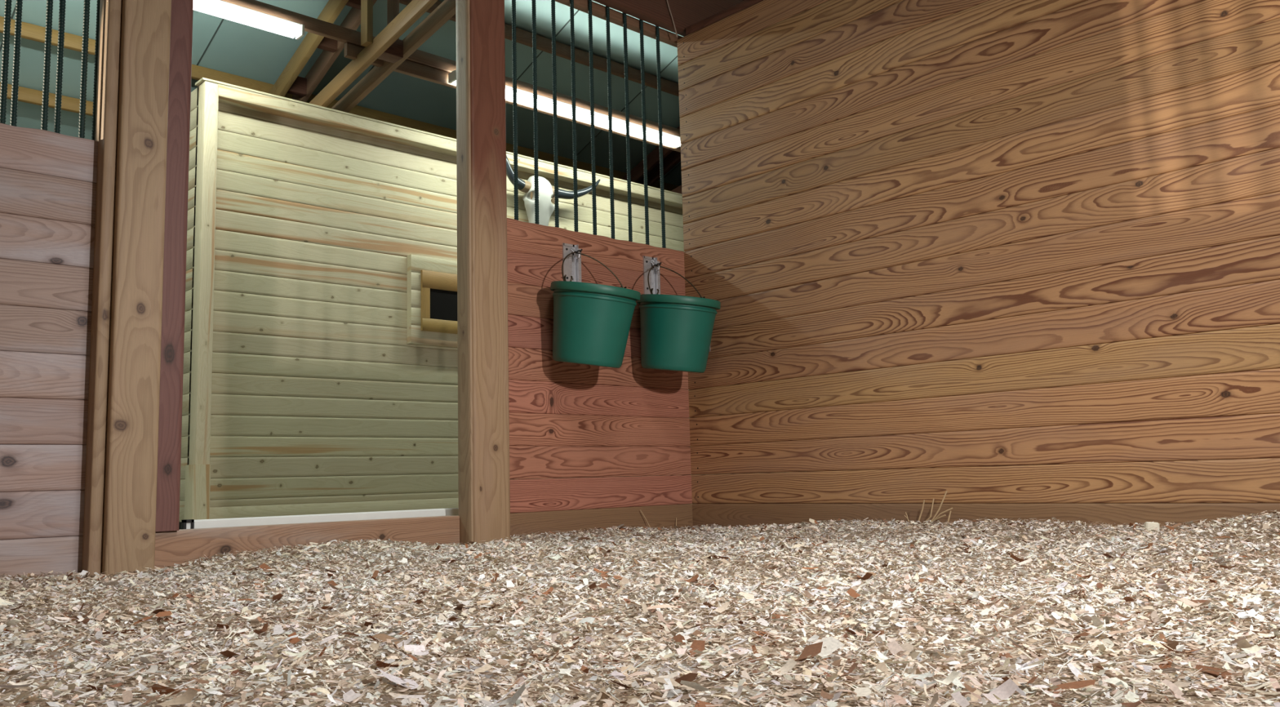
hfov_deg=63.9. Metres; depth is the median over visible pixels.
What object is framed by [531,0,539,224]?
bar
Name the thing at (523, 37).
beam
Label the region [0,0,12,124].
bar
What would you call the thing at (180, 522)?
floor
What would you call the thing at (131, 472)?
timber post
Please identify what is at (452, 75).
socket
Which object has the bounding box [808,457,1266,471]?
wall
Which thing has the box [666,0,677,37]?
hanging cord
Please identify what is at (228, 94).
trim
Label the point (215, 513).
baseboard
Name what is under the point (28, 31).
wall trim
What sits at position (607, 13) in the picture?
bar
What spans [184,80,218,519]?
trim
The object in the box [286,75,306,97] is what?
block
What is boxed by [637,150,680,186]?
roof truss
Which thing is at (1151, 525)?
block
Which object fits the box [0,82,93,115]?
beam
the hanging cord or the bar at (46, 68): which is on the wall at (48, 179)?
the bar at (46, 68)
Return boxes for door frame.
[155,0,193,531]
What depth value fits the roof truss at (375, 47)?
6.87 m
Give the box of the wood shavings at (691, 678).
[0,510,1279,706]
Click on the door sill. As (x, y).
(171, 547)
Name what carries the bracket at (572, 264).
attached to the wall at (582, 423)
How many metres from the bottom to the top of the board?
3.050 m
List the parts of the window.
frame, pane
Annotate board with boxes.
[81,0,121,579]
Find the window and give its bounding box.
[406,254,457,347]
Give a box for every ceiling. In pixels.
[0,0,683,186]
[555,0,744,47]
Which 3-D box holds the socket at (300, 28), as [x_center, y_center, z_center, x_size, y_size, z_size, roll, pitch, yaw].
[-2.149,-2.031,6.482,0.020,0.070,0.092,5,-10,-43]
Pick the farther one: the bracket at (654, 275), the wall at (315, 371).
the wall at (315, 371)
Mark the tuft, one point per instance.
(935, 514)
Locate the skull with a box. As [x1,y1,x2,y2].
[506,155,599,226]
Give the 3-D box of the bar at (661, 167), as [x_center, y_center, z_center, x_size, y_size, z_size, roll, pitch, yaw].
[0.100,-1.038,4.936,0.018,1.168,0.018,5,-10,-43]
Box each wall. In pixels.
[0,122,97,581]
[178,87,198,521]
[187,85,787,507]
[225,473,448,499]
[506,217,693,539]
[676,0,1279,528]
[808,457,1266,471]
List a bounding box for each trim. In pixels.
[0,16,678,191]
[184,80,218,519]
[195,77,682,208]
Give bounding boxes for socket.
[295,24,304,39]
[448,70,456,83]
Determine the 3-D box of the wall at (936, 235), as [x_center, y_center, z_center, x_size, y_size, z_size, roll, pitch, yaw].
[1.518,-0.490,3.574,0.041,2.536,3.750,5,-10,-43]
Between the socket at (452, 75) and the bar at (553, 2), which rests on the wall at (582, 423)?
the bar at (553, 2)
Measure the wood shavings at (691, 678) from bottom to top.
0.124 m
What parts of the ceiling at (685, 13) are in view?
rail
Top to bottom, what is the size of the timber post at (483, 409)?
3.050 m
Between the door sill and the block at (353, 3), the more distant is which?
the block at (353, 3)
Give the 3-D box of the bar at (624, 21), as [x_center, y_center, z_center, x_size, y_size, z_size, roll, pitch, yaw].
[-0.058,-1.052,4.788,0.018,1.168,0.018,5,-10,-43]
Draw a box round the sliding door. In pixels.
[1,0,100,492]
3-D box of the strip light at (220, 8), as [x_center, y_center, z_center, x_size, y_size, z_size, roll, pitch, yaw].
[-2.983,-2.108,5.698,2.315,0.083,0.092,5,-10,-43]
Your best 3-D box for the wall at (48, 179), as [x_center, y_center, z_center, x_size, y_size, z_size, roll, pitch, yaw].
[-2.065,0.038,2.712,1.220,1.470,0.040,5,-10,-43]
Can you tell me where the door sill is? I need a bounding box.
[154,515,459,571]
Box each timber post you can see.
[101,0,171,577]
[455,0,510,546]
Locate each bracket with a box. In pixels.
[562,243,581,282]
[642,255,660,294]
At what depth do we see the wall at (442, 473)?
10.11 m
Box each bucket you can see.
[550,248,640,368]
[636,262,720,373]
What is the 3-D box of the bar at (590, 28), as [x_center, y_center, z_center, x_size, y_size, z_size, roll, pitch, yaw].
[-0.215,-1.066,4.640,0.018,1.168,0.018,5,-10,-43]
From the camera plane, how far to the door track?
3.63 m
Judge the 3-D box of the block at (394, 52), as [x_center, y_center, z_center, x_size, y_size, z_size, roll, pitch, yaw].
[-1.657,-2.006,6.753,0.150,0.120,0.120,5,-10,-43]
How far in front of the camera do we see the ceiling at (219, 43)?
8.17 m
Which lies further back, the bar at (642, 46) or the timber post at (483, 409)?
the bar at (642, 46)
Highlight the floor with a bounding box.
[178,521,181,529]
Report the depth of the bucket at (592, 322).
4.10 m
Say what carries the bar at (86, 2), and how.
on the wall at (48, 179)
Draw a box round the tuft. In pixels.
[904,490,952,523]
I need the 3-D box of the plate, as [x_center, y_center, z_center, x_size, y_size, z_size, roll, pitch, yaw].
[1.520,-1.771,3.731,0.090,0.040,3.680,5,-10,-43]
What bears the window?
in the wall at (315, 371)
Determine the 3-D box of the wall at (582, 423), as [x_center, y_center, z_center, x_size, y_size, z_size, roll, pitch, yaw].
[-0.194,0.203,4.473,1.130,1.470,0.040,5,-10,-43]
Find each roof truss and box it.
[268,0,437,106]
[292,0,455,112]
[621,125,682,194]
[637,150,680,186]
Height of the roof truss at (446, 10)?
2.001 m
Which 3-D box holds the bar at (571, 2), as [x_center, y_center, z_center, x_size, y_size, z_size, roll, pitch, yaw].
[-0.294,-1.073,4.566,0.018,1.168,0.018,5,-10,-43]
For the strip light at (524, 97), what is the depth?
7.67 m
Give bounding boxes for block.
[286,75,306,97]
[316,36,337,53]
[346,0,360,9]
[377,39,403,63]
[1144,521,1159,532]
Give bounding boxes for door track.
[181,507,458,528]
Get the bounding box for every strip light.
[193,0,304,39]
[516,88,533,106]
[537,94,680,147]
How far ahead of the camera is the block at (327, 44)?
7.42 m
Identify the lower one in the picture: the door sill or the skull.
the door sill
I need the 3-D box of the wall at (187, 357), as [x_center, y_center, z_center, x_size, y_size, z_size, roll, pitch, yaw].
[-3.420,-0.253,7.126,0.030,2.794,1.810,5,-10,-43]
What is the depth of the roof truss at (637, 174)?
10.04 m
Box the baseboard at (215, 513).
[209,497,458,519]
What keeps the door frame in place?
attached to the wall at (48, 179)
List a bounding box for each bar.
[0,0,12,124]
[40,0,53,130]
[78,0,90,137]
[511,0,518,220]
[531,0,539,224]
[551,0,559,227]
[569,0,578,231]
[587,0,596,235]
[605,5,614,239]
[622,12,632,241]
[639,18,649,244]
[655,25,666,248]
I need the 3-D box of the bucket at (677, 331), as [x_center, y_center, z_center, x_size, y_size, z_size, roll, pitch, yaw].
[0.173,-0.176,4.568,0.374,0.538,0.374,0,-7,-14]
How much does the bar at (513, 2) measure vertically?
1.168 m
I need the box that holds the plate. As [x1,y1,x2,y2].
[685,0,763,35]
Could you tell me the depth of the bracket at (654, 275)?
4.75 m

